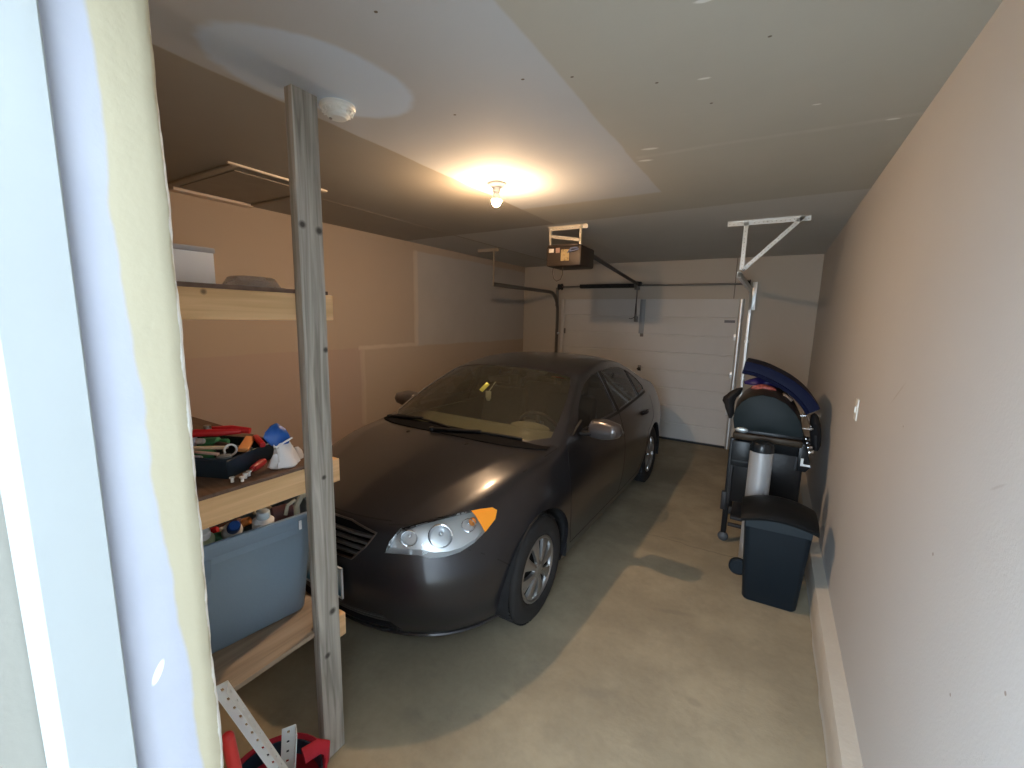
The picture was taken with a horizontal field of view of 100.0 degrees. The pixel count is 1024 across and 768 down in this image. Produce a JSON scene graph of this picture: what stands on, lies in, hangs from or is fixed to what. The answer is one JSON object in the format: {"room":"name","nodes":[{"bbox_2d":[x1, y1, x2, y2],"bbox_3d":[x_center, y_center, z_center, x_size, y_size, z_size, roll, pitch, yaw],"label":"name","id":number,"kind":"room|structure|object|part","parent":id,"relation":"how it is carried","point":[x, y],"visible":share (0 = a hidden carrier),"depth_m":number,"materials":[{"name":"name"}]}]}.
{"room":"garage","nodes":[
{"label":"garage","id":0,"kind":"room"},
{"bbox_2d":[0,491,46,767],"bbox_3d":[-0.670,0.539,0.340,0.136,2.300,0.450,7,10,31],"label":"wall","id":1,"kind":"structure","parent":0,"point":[21,741],"depth_m":0.43,"materials":[{"name":"paint"}]},
{"bbox_2d":[169,191,524,448],"bbox_3d":[-1.517,-0.335,4.859,0.120,2.590,6.618,7,10,31],"label":"wall","id":2,"kind":"structure","parent":0,"point":[406,314],"depth_m":4.41,"materials":[{"name":"beige paint"}]},
{"bbox_2d":[321,199,546,260],"bbox_3d":[-0.323,-1.643,5.020,0.017,0.002,4.550,7,10,31],"label":"trim","id":3,"kind":"structure","parent":2,"relation":"attached to","point":[321,199],"depth_m":4.05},
{"bbox_2d":[218,438,826,767],"bbox_3d":[0.255,1.214,3.924,4.410,0.100,6.730,7,10,31],"label":"floor","id":4,"kind":"structure","parent":0,"point":[644,648],"depth_m":2.14,"materials":[{"name":"concrete"}]},
{"bbox_2d":[222,730,241,767],"bbox_3d":[-0.666,1.183,1.101,0.032,0.756,0.109,3,9,9],"label":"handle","id":5,"kind":"object","parent":4,"relation":"on","point":[230,748],"visible":0.91,"depth_m":1.01,"materials":[{"name":"red plastic"}]},
{"bbox_2d":[216,680,287,767],"bbox_3d":[-0.604,1.114,1.185,0.049,0.904,0.334,6,10,25],"label":"slotted angle","id":6,"kind":"object","parent":4,"relation":"on","point":[235,700],"visible":0.98,"depth_m":1.05,"materials":[{"name":"white metal"}]},
{"bbox_2d":[176,84,345,757],"bbox_3d":[-1.858,0.194,1.915,2.409,2.440,0.771,7,10,31],"label":"shelving","id":7,"kind":"object","parent":4,"relation":"on","point":[320,618],"visible":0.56,"depth_m":1.46,"materials":[{"name":"brown wood"}]},
{"bbox_2d":[173,243,215,283],"bbox_3d":[-1.204,-0.377,1.342,0.308,0.124,0.366,7,10,31],"label":"cardboard box","id":8,"kind":"object","parent":7,"relation":"on","point":[192,263],"visible":0.22,"depth_m":1.37,"materials":[{"name":"grey cardboard"}]},
{"bbox_3d":[-1.202,-0.430,1.334,0.308,0.016,0.366,7,10,31],"label":"lid","id":9,"kind":"part","parent":8,"relation":"part of","materials":[{"name":"grey cardboard"}]},
{"bbox_2d":[194,436,273,478],"bbox_3d":[-1.062,0.248,1.509,0.345,0.074,0.242,2,9,7],"label":"tray","id":10,"kind":"object","parent":7,"relation":"on","point":[205,467],"depth_m":1.41,"materials":[{"name":"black plastic"}]},
{"bbox_2d":[193,437,205,445],"bbox_3d":[-1.145,0.204,1.516,0.113,0.037,0.034,1,9,-3],"label":"tube","id":11,"kind":"object","parent":10,"relation":"in","point":[196,441],"visible":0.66,"depth_m":1.51,"materials":[{"name":"grey"}]},
{"bbox_2d":[194,450,219,455],"bbox_3d":[-1.033,0.226,1.417,0.150,0.008,0.010,3,9,11],"label":"wooden stick","id":12,"kind":"object","parent":10,"relation":"in","point":[195,451],"visible":0.56,"depth_m":1.41,"materials":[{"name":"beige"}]},
{"bbox_2d":[194,449,226,457],"bbox_3d":[-1.057,0.243,1.472,0.152,0.040,0.036,2,9,2],"label":"glue bottle","id":13,"kind":"object","parent":10,"relation":"in","point":[207,450],"visible":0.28,"depth_m":1.46,"materials":[{"name":"green plastic"}]},
{"bbox_2d":[193,446,228,449],"bbox_3d":[-1.054,0.215,1.444,0.200,0.020,0.012,2,9,2],"label":"wooden stick","id":14,"kind":"object","parent":10,"relation":"in","point":[194,447],"visible":0.56,"depth_m":1.44,"materials":[{"name":"beige wood"}]},
{"bbox_2d":[196,437,229,445],"bbox_3d":[-1.091,0.214,1.551,0.134,0.044,0.038,1,9,-1],"label":"glue bottle","id":15,"kind":"object","parent":10,"relation":"in","point":[209,441],"visible":0.36,"depth_m":1.54,"materials":[{"name":"green plastic"}]},
{"bbox_2d":[192,425,250,437],"bbox_3d":[-1.067,0.169,1.529,0.238,0.051,0.077,-1,9,-15],"label":"clamp","id":16,"kind":"object","parent":10,"relation":"on","point":[208,430],"visible":0.88,"depth_m":1.52,"materials":[{"name":"red plastic"}]},
{"bbox_3d":[-1.046,0.166,1.550,0.188,0.035,0.028,0,9,-8],"label":"handle","id":17,"kind":"part","parent":16,"relation":"part of","materials":[{"name":"red plastic"}]},
{"bbox_3d":[-0.939,0.238,1.401,0.044,0.016,0.044,7,10,31],"label":"round cap","id":18,"kind":"part","parent":10,"relation":"part of","materials":[{"name":"white plastic"}]},
{"bbox_2d":[233,445,252,456],"bbox_3d":[-0.986,0.245,1.552,0.078,0.048,0.052,-1,9,-15],"label":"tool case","id":19,"kind":"object","parent":10,"relation":"in","point":[251,448],"visible":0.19,"depth_m":1.53,"materials":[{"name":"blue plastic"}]},
{"bbox_2d":[238,436,254,451],"bbox_3d":[-0.943,0.213,1.526,0.033,0.028,0.130,-2,10,-21],"label":"folding rule","id":20,"kind":"object","parent":10,"relation":"in","point":[246,444],"visible":0.83,"depth_m":1.50,"materials":[{"name":"orange plastic"}]},
{"bbox_2d":[253,435,265,446],"bbox_3d":[-0.914,0.205,1.551,0.018,0.027,0.100,-7,12,-44],"label":"marker pen","id":21,"kind":"object","parent":10,"relation":"in","point":[258,440],"visible":0.99,"depth_m":1.53,"materials":[{"name":"red plastic"}]},
{"bbox_3d":[-0.995,0.260,1.484,0.068,0.039,0.044,7,10,31],"label":"tool case","id":22,"kind":"object","parent":10,"relation":"in","visible":0},
{"bbox_2d":[213,441,237,455],"bbox_3d":[-0.990,0.221,1.480,0.116,0.053,0.042,8,11,37],"label":"wrench","id":23,"kind":"object","parent":22,"relation":"on","point":[232,449],"visible":0.77,"depth_m":1.46,"materials":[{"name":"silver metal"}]},
{"bbox_2d":[222,275,285,288],"bbox_3d":[-0.934,-0.361,1.540,0.184,0.044,0.194,7,10,31],"label":"plastic tray","id":24,"kind":"object","parent":7,"relation":"on","point":[241,280],"visible":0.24,"depth_m":1.48,"materials":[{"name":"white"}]},
{"bbox_2d":[242,458,266,475],"bbox_3d":[-0.876,0.284,1.460,0.028,0.027,0.136,1,9,-5],"label":"screwdriver","id":25,"kind":"object","parent":7,"relation":"on","point":[260,463],"visible":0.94,"depth_m":1.47,"materials":[{"name":"red plastic"}]},
{"bbox_3d":[-0.878,0.280,1.485,0.028,0.027,0.085,1,9,-5],"label":"handle","id":26,"kind":"part","parent":25,"relation":"part of","materials":[{"name":"red plastic"}]},
{"bbox_2d":[203,496,308,653],"bbox_3d":[-1.104,0.699,1.625,0.444,0.432,0.604,9,11,39],"label":"storage tote","id":27,"kind":"object","parent":7,"relation":"on","point":[256,578],"visible":0.32,"depth_m":1.55,"materials":[{"name":"blue plastic"}]},
{"bbox_3d":[-1.060,0.651,1.357,0.008,0.121,0.195,9,11,39],"label":"handle panel","id":28,"kind":"part","parent":27,"relation":"part of","materials":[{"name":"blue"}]},
{"bbox_2d":[202,528,214,545],"bbox_3d":[-1.054,0.549,1.463,0.101,0.143,0.068,10,12,44],"label":"jar","id":29,"kind":"object","parent":27,"relation":"in","point":[208,536],"visible":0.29,"depth_m":1.44,"materials":[{"name":"green"}]},
{"bbox_2d":[210,526,223,532],"bbox_3d":[-1.121,0.562,1.594,0.109,0.057,0.048,-5,11,-34],"label":"bottle","id":30,"kind":"object","parent":27,"relation":"in","point":[215,529],"visible":0.23,"depth_m":1.59,"materials":[{"name":"red plastic"}]},
{"bbox_2d":[214,531,221,541],"bbox_3d":[-1.048,0.553,1.558,0.112,0.043,0.040,-7,12,-42],"label":"bottle","id":31,"kind":"object","parent":27,"relation":"in","point":[218,536],"visible":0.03,"depth_m":1.54,"materials":[{"name":"green plastic"}]},
{"bbox_2d":[209,515,244,527],"bbox_3d":[-1.177,0.541,1.690,0.060,0.059,0.220,8,11,36],"label":"bottle","id":32,"kind":"object","parent":27,"relation":"in","point":[243,515],"visible":0.07,"depth_m":1.70,"materials":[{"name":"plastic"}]},
{"bbox_2d":[221,520,242,538],"bbox_3d":[-1.028,0.550,1.572,0.064,0.148,0.164,-7,12,-44],"label":"bottle","id":33,"kind":"object","parent":27,"relation":"in","point":[235,527],"visible":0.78,"depth_m":1.52,"materials":[{"name":"white plastic"}]},
{"bbox_2d":[217,517,251,528],"bbox_3d":[-1.085,0.559,1.667,0.136,0.080,0.050,-1,9,-14],"label":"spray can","id":34,"kind":"object","parent":27,"relation":"in","point":[246,521],"visible":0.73,"depth_m":1.66,"materials":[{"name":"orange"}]},
{"bbox_2d":[252,508,273,528],"bbox_3d":[-0.919,0.528,1.586,0.083,0.138,0.073,7,10,31],"label":"jar","id":35,"kind":"object","parent":27,"relation":"in","point":[263,517],"visible":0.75,"depth_m":1.56,"materials":[{"name":"white plastic"}]},
{"bbox_2d":[269,503,300,521],"bbox_3d":[-0.892,0.505,1.691,0.104,0.067,0.064,-6,11,-39],"label":"bottle","id":36,"kind":"object","parent":27,"relation":"in","point":[277,512],"visible":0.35,"depth_m":1.66,"materials":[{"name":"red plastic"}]},
{"bbox_2d":[284,493,305,514],"bbox_3d":[-0.836,0.484,1.668,0.021,0.116,0.103,7,10,31],"label":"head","id":37,"kind":"object","parent":27,"relation":"in","point":[296,506],"visible":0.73,"depth_m":1.66},
{"bbox_2d":[263,423,300,468],"bbox_3d":[-0.807,0.215,1.507,0.106,0.152,0.078,-2,10,-21],"label":"spray bottle","id":38,"kind":"object","parent":7,"relation":"on","point":[277,436],"visible":1,"depth_m":1.49,"materials":[{"name":"white plastic"}]},
{"bbox_2d":[294,447,303,458],"bbox_3d":[-0.799,0.256,1.590,0.031,0.045,0.062,7,10,31],"label":"wrapper","id":39,"kind":"object","parent":7,"relation":"on","point":[299,451],"visible":0.54,"depth_m":1.59,"materials":[{"name":"white"}]},
{"bbox_3d":[-0.698,0.278,1.550,0.038,2.440,0.089,7,10,31],"label":"post","id":40,"kind":"part","parent":7,"relation":"part of","materials":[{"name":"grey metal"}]},
{"bbox_2d":[240,733,329,767],"bbox_3d":[-0.748,1.357,1.365,0.312,0.363,0.318,7,10,31],"label":"tool bag","id":41,"kind":"object","parent":4,"relation":"on","point":[312,752],"visible":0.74,"depth_m":1.43,"materials":[{"name":"red fabric"}]},
{"bbox_2d":[281,724,296,767],"bbox_3d":[-0.662,1.237,1.274,0.126,0.542,0.032,7,10,31],"label":"slotted angle","id":42,"kind":"object","parent":41,"relation":"in","point":[291,736],"visible":0.93,"depth_m":1.23,"materials":[{"name":"grey metal"}]},
{"bbox_2d":[306,352,660,636],"bbox_3d":[0.199,0.444,3.953,2.090,1.414,4.409,8,11,36],"label":"car","id":43,"kind":"object","parent":4,"relation":"on","point":[457,509],"visible":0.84,"depth_m":2.54,"materials":[{"name":"grey metal"}]},
{"bbox_3d":[-0.939,0.939,2.126,0.304,0.158,0.010,7,10,31],"label":"plate frame","id":44,"kind":"part","parent":43,"relation":"part of","materials":[{"name":"grey"}]},
{"bbox_2d":[306,523,388,620],"bbox_3d":[-0.948,0.918,2.236,0.810,0.434,0.107,7,10,31],"label":"grille","id":45,"kind":"object","parent":43,"relation":"attached to","point":[364,573],"depth_m":2.05,"materials":[{"name":"grey plastic"}]},
{"bbox_2d":[395,390,417,404],"bbox_3d":[-0.955,0.132,3.889,0.236,0.143,0.112,5,10,24],"label":"mirror","id":46,"kind":"object","parent":43,"relation":"attached to","point":[400,397],"depth_m":3.85,"materials":[{"name":"grey mirror"}]},
{"bbox_2d":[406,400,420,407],"bbox_3d":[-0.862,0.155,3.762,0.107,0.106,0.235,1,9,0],"label":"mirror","id":47,"kind":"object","parent":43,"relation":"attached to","point":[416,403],"depth_m":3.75,"materials":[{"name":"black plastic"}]},
{"bbox_3d":[-0.426,0.317,2.993,1.443,0.059,0.193,7,10,31],"label":"cowl panel","id":48,"kind":"part","parent":43,"relation":"part of","materials":[{"name":"black plastic"}]},
{"bbox_3d":[-0.197,0.689,2.152,0.039,0.043,0.039,7,10,31],"label":"indicator bulb","id":49,"kind":"part","parent":43,"relation":"part of","materials":[{"name":"orange"}]},
{"bbox_2d":[488,369,510,383],"bbox_3d":[-0.101,-0.065,3.461,0.214,0.106,0.043,7,10,31],"label":"mirror","id":50,"kind":"object","parent":43,"relation":"attached to","point":[502,379],"depth_m":3.45,"materials":[{"name":"black plastic"}]},
{"bbox_3d":[-0.192,0.319,4.071,0.488,0.784,0.699,7,10,31],"label":"seat","id":51,"kind":"part","parent":43,"relation":"part of","materials":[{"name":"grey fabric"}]},
{"bbox_3d":[0.583,0.311,4.678,1.268,0.667,0.702,7,10,31],"label":"seat","id":52,"kind":"part","parent":43,"relation":"part of","materials":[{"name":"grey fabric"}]},
{"bbox_3d":[0.407,0.389,3.712,0.488,0.784,0.699,7,10,31],"label":"seat","id":53,"kind":"part","parent":43,"relation":"part of","materials":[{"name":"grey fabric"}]},
{"bbox_2d":[572,420,590,436],"bbox_3d":[0.473,0.311,2.964,0.235,0.106,0.107,-3,10,-27],"label":"mirror","id":54,"kind":"object","parent":43,"relation":"attached to","point":[578,428],"depth_m":2.97,"materials":[{"name":"black plastic"}]},
{"bbox_2d":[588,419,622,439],"bbox_3d":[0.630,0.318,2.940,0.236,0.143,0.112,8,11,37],"label":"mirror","id":55,"kind":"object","parent":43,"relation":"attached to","point":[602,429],"depth_m":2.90,"materials":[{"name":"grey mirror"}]},
{"bbox_2d":[738,439,774,558],"bbox_3d":[1.685,0.858,2.976,0.148,0.964,0.148,7,10,31],"label":"metal cylinder","id":56,"kind":"object","parent":4,"relation":"on","point":[761,454],"visible":0.57,"depth_m":2.88,"materials":[{"name":"silver metal"}]},
{"bbox_2d":[717,385,813,540],"bbox_3d":[2.059,0.635,3.477,0.563,1.266,0.710,7,10,31],"label":"gas grill","id":57,"kind":"object","parent":4,"relation":"on","point":[764,414],"visible":0.73,"depth_m":3.18,"materials":[{"name":"grey metal"}]},
{"bbox_3d":[1.717,0.805,3.410,0.040,0.785,0.040,7,10,31],"label":"leg","id":58,"kind":"part","parent":57,"relation":"part of","materials":[{"name":"black metal"}]},
{"bbox_3d":[1.876,0.676,3.631,0.020,0.470,0.630,7,10,31],"label":"panel","id":59,"kind":"part","parent":57,"relation":"part of","materials":[{"name":"black metal"}]},
{"bbox_2d":[722,387,742,417],"bbox_3d":[1.721,0.143,3.385,0.131,0.250,0.131,-1,9,-14],"label":"glove","id":60,"kind":"object","parent":57,"relation":"hanging from","point":[729,399],"visible":1,"depth_m":3.34,"materials":[{"name":"black fabric"}]},
{"bbox_2d":[730,501,741,521],"bbox_3d":[2.070,1.048,3.559,0.430,0.025,0.600,7,10,31],"label":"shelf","id":61,"kind":"object","parent":57,"relation":"attached to","point":[735,514],"depth_m":3.50,"materials":[{"name":"black metal"}]},
{"bbox_2d":[730,440,750,467],"bbox_3d":[1.745,0.533,3.262,0.145,0.200,0.027,7,10,31],"label":"shelf","id":62,"kind":"object","parent":57,"relation":"attached to","point":[740,450],"depth_m":3.26,"materials":[{"name":"black metal"}]},
{"bbox_2d":[744,377,777,387],"bbox_3d":[2.030,-0.029,3.482,0.264,0.075,0.222,7,10,31],"label":"tarp","id":63,"kind":"object","parent":57,"relation":"on","point":[754,381],"visible":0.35,"depth_m":3.44,"materials":[{"name":"blue"}]},
{"bbox_2d":[751,384,776,390],"bbox_3d":[1.937,0.026,3.308,0.176,0.045,0.085,7,10,31],"label":"snack packet","id":64,"kind":"object","parent":57,"relation":"on","point":[760,386],"visible":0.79,"depth_m":3.29,"materials":[{"name":"plastic"}]},
{"bbox_3d":[1.907,0.722,3.243,0.440,0.440,0.025,7,10,31],"label":"door","id":65,"kind":"part","parent":57,"relation":"part of","materials":[{"name":"black metal"}]},
{"bbox_3d":[1.880,0.408,3.171,0.445,0.050,0.060,7,10,31],"label":"burner lid","id":66,"kind":"part","parent":57,"relation":"part of","materials":[{"name":"brown metal"}]},
{"bbox_2d":[733,385,813,437],"bbox_3d":[2.069,0.169,3.399,0.524,0.321,0.644,7,10,31],"label":"hood","id":67,"kind":"object","parent":57,"relation":"attached to","point":[762,412],"depth_m":3.16,"materials":[{"name":"black metal"}]},
{"bbox_2d":[742,358,819,414],"bbox_3d":[2.137,0.002,3.421,0.530,0.369,0.463,7,10,31],"label":"sled","id":68,"kind":"object","parent":57,"relation":"on","point":[768,372],"visible":1,"depth_m":3.24,"materials":[{"name":"blue plastic"}]},
{"bbox_2d":[783,393,792,401],"bbox_3d":[2.074,0.100,3.233,0.075,0.064,0.051,4,9,19],"label":"block","id":69,"kind":"object","parent":57,"relation":"on","point":[784,394],"visible":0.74,"depth_m":3.21,"materials":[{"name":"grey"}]},
{"bbox_3d":[2.250,0.484,3.324,0.085,0.220,0.635,7,10,31],"label":"control panel","id":70,"kind":"part","parent":57,"relation":"part of","materials":[{"name":"black metal"}]},
{"bbox_2d":[809,413,821,450],"bbox_3d":[2.277,0.354,3.220,0.090,0.270,0.189,7,10,31],"label":"cloth","id":71,"kind":"object","parent":57,"relation":"on","point":[815,435],"visible":0.95,"depth_m":3.17,"materials":[{"name":"black fabric"}]},
{"bbox_2d":[728,495,819,611],"bbox_3d":[1.642,1.050,2.735,0.440,0.656,0.318,6,10,28],"label":"waste bin","id":72,"kind":"object","parent":4,"relation":"on","point":[779,532],"visible":1,"depth_m":2.62,"materials":[{"name":"black plastic"}]},
{"bbox_3d":[1.481,1.194,2.815,0.110,0.110,0.040,6,10,28],"label":"handle","id":73,"kind":"part","parent":72,"relation":"part of","materials":[{"name":"black plastic"}]},
{"bbox_3d":[1.665,0.788,2.684,0.400,0.121,0.318,6,10,28],"label":"lid","id":74,"kind":"part","parent":72,"relation":"part of","materials":[{"name":"black plastic"}]},
{"bbox_2d":[148,0,1002,266],"bbox_3d":[0.317,-1.442,3.508,4.410,0.100,6.730,7,10,31],"label":"ceiling","id":75,"kind":"structure","parent":0,"point":[655,126],"depth_m":1.72,"materials":[{"name":"paint"}]},
{"bbox_2d":[167,161,326,207],"bbox_3d":[-1.875,-1.349,2.970,0.995,0.020,0.640,7,10,31],"label":"attic hatch","id":76,"kind":"object","parent":75,"relation":"attached to","point":[234,184],"visible":0.79,"depth_m":2.95,"materials":[{"name":"beige"}]},
{"bbox_3d":[-2.031,-1.319,2.740,0.970,0.014,0.040,7,10,31],"label":"frame","id":77,"kind":"part","parent":76,"relation":"part of","materials":[{"name":"beige wood"}]},
{"bbox_3d":[-1.862,-1.358,2.985,0.720,0.006,0.480,7,10,31],"label":"panel","id":78,"kind":"part","parent":76,"relation":"part of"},
{"bbox_3d":[-1.729,-1.389,3.230,0.970,0.014,0.040,7,10,31],"label":"frame","id":79,"kind":"part","parent":76,"relation":"part of","materials":[{"name":"beige wood"}]},
{"bbox_2d":[319,97,355,121],"bbox_3d":[-0.717,-1.116,1.766,0.140,0.055,0.140,7,10,31],"label":"smoke detector","id":80,"kind":"object","parent":75,"relation":"attached to","point":[336,109],"visible":1,"depth_m":1.73,"materials":[{"name":"white plastic"}]},
{"bbox_2d":[477,248,498,285],"bbox_3d":[-0.314,-1.478,5.452,0.320,0.460,0.030,7,10,31],"label":"hanger","id":81,"kind":"object","parent":75,"relation":"attached to","point":[489,249],"visible":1,"depth_m":5.41,"materials":[{"name":"beige metal"}]},
{"bbox_2d":[488,180,504,206],"bbox_3d":[-0.099,-1.211,2.750,0.110,0.143,0.110,7,10,31],"label":"light bulb","id":82,"kind":"object","parent":75,"relation":"attached to","point":[497,186],"visible":1,"depth_m":2.73,"materials":[{"name":"white glass"}]},
{"bbox_2d":[488,180,504,192],"bbox_3d":[-0.098,-1.254,2.743,0.110,0.055,0.110,7,10,31],"label":"socket","id":83,"kind":"object","parent":82,"relation":"attached to","point":[497,186],"depth_m":2.72,"materials":[{"name":"white ceramic"}]},
{"bbox_3d":[-0.100,-1.159,2.758,0.060,0.039,0.060,7,10,31],"label":"bulb","id":84,"kind":"part","parent":82,"relation":"part of","materials":[{"name":"beige glass"}]},
{"bbox_2d":[547,223,641,321],"bbox_3d":[1.177,-1.183,5.114,0.390,0.870,2.811,7,10,31],"label":"garage door opener","id":85,"kind":"object","parent":75,"relation":"hanging from","point":[574,256],"visible":1,"depth_m":3.98,"materials":[{"name":"brown"}]},
{"bbox_3d":[1.268,-1.344,5.190,0.011,0.130,2.405,6,10,27],"label":"chain","id":86,"kind":"part","parent":85,"relation":"part of","materials":[{"name":"black metal"}]},
{"bbox_3d":[1.269,-1.368,5.197,0.053,0.169,2.427,6,10,27],"label":"rail","id":87,"kind":"part","parent":85,"relation":"part of","materials":[{"name":"grey metal"}]},
{"bbox_3d":[1.831,-1.183,6.316,0.060,0.531,0.088,7,10,31],"label":"door arm","id":88,"kind":"part","parent":85,"relation":"part of","materials":[{"name":"silver metal"}]},
{"bbox_2d":[728,215,811,270],"bbox_3d":[2.093,-1.155,3.549,0.590,0.421,0.064,7,10,31],"label":"hanger","id":89,"kind":"object","parent":75,"relation":"attached to","point":[798,219],"visible":1,"depth_m":3.55,"materials":[{"name":"silver metal"}]},
{"bbox_2d":[523,254,823,436],"bbox_3d":[2.004,-0.511,6.511,4.170,2.590,0.120,7,10,31],"label":"wall","id":90,"kind":"structure","parent":0,"point":[783,319],"depth_m":5.75,"materials":[{"name":"paint"}]},
{"bbox_2d":[494,282,558,351],"bbox_3d":[0.245,-0.368,6.401,0.082,2.220,1.930,7,10,31],"label":"door track","id":91,"kind":"object","parent":90,"relation":"attached to","point":[555,296],"visible":0.63,"depth_m":6.81,"materials":[{"name":"silver metal"}]},
{"bbox_2d":[560,299,564,352],"bbox_3d":[0.808,-0.365,7.145,0.060,2.050,0.026,7,10,31],"label":"trim","id":92,"kind":"structure","parent":90,"relation":"attached to","point":[563,300],"depth_m":7.04,"materials":[{"name":"white paint"}]},
{"bbox_2d":[563,299,744,448],"bbox_3d":[1.931,-0.243,6.505,2.645,2.060,0.091,7,10,31],"label":"door","id":93,"kind":"structure","parent":90,"relation":"in","point":[685,348],"depth_m":6.25,"materials":[{"name":"white paint"}]},
{"bbox_3d":[1.951,-0.501,6.489,2.645,0.515,0.034,7,10,31],"label":"panel","id":94,"kind":"part","parent":93,"relation":"part of","materials":[{"name":"white paint"}]},
{"bbox_3d":[1.963,-1.010,6.410,2.645,0.515,0.034,7,10,31],"label":"panel","id":95,"kind":"part","parent":93,"relation":"part of","materials":[{"name":"white paint"}]},
{"bbox_3d":[1.940,0.007,6.569,2.645,0.515,0.034,7,10,31],"label":"panel","id":96,"kind":"part","parent":93,"relation":"part of","materials":[{"name":"white paint"}]},
{"bbox_3d":[1.928,0.516,6.648,2.645,0.515,0.034,7,10,31],"label":"panel","id":97,"kind":"part","parent":93,"relation":"part of","materials":[{"name":"white paint"}]},
{"bbox_2d":[557,279,750,289],"bbox_3d":[1.931,-1.435,6.258,2.720,0.120,0.162,7,10,31],"label":"shaft","id":98,"kind":"object","parent":90,"relation":"attached to","point":[628,285],"visible":0.94,"depth_m":6.33,"materials":[{"name":"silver metal"}]},
{"bbox_2d":[724,299,744,448],"bbox_3d":[3.014,-0.107,5.826,0.060,2.050,0.026,7,10,31],"label":"trim","id":99,"kind":"structure","parent":90,"relation":"attached to","point":[741,301],"depth_m":5.78,"materials":[{"name":"metal"}]},
{"bbox_2d":[733,258,737,298],"bbox_3d":[2.978,-1.406,5.712,0.012,0.530,0.004,7,10,31],"label":"trim","id":100,"kind":"structure","parent":90,"relation":"attached to","point":[737,258],"depth_m":5.71,"materials":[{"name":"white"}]},
{"bbox_2d":[737,272,757,397],"bbox_3d":[2.537,-0.079,4.802,0.082,2.250,2.320,7,10,31],"label":"door track","id":101,"kind":"object","parent":90,"relation":"attached to","point":[752,290],"visible":0.89,"depth_m":5.60,"materials":[{"name":"metal"}]},
{"bbox_2d":[802,0,1023,767],"bbox_3d":[1.717,0.193,1.969,0.120,2.590,8.270,7,10,31],"label":"wall","id":102,"kind":"structure","parent":0,"point":[917,501],"depth_m":1.25,"materials":[{"name":"paint"}]},
{"bbox_2d":[798,472,862,767],"bbox_3d":[1.980,1.279,2.801,0.084,0.220,6.610,7,10,31],"label":"trim","id":103,"kind":"structure","parent":102,"relation":"attached to","point":[842,749],"depth_m":1.98,"materials":[{"name":"wood"}]},
{"bbox_2d":[853,398,859,420],"bbox_3d":[1.853,0.137,2.315,0.012,0.115,0.070,7,10,31],"label":"light switch","id":104,"kind":"object","parent":102,"relation":"attached to","point":[856,406],"visible":1,"depth_m":2.30,"materials":[{"name":"white plastic"}]},
{"bbox_3d":[-1.354,0.265,1.048,4.170,2.590,0.182,7,10,31],"label":"wall","id":105,"kind":"structure","parent":0,"visible":0},
{"bbox_2d":[0,0,138,767],"bbox_3d":[-0.478,0.587,0.513,0.016,2.160,0.068,7,10,31],"label":"trim","id":106,"kind":"structure","parent":105,"relation":"attached to","point":[51,487],"depth_m":0.43,"materials":[{"name":"white paint"}]},
{"bbox_2d":[38,0,223,767],"bbox_3d":[-0.460,0.580,0.563,0.034,2.160,0.161,5,9,20],"label":"door frame","id":107,"kind":"structure","parent":105,"relation":"attached to","point":[99,54],"depth_m":0.49,"materials":[{"name":"paint"}]}
]}

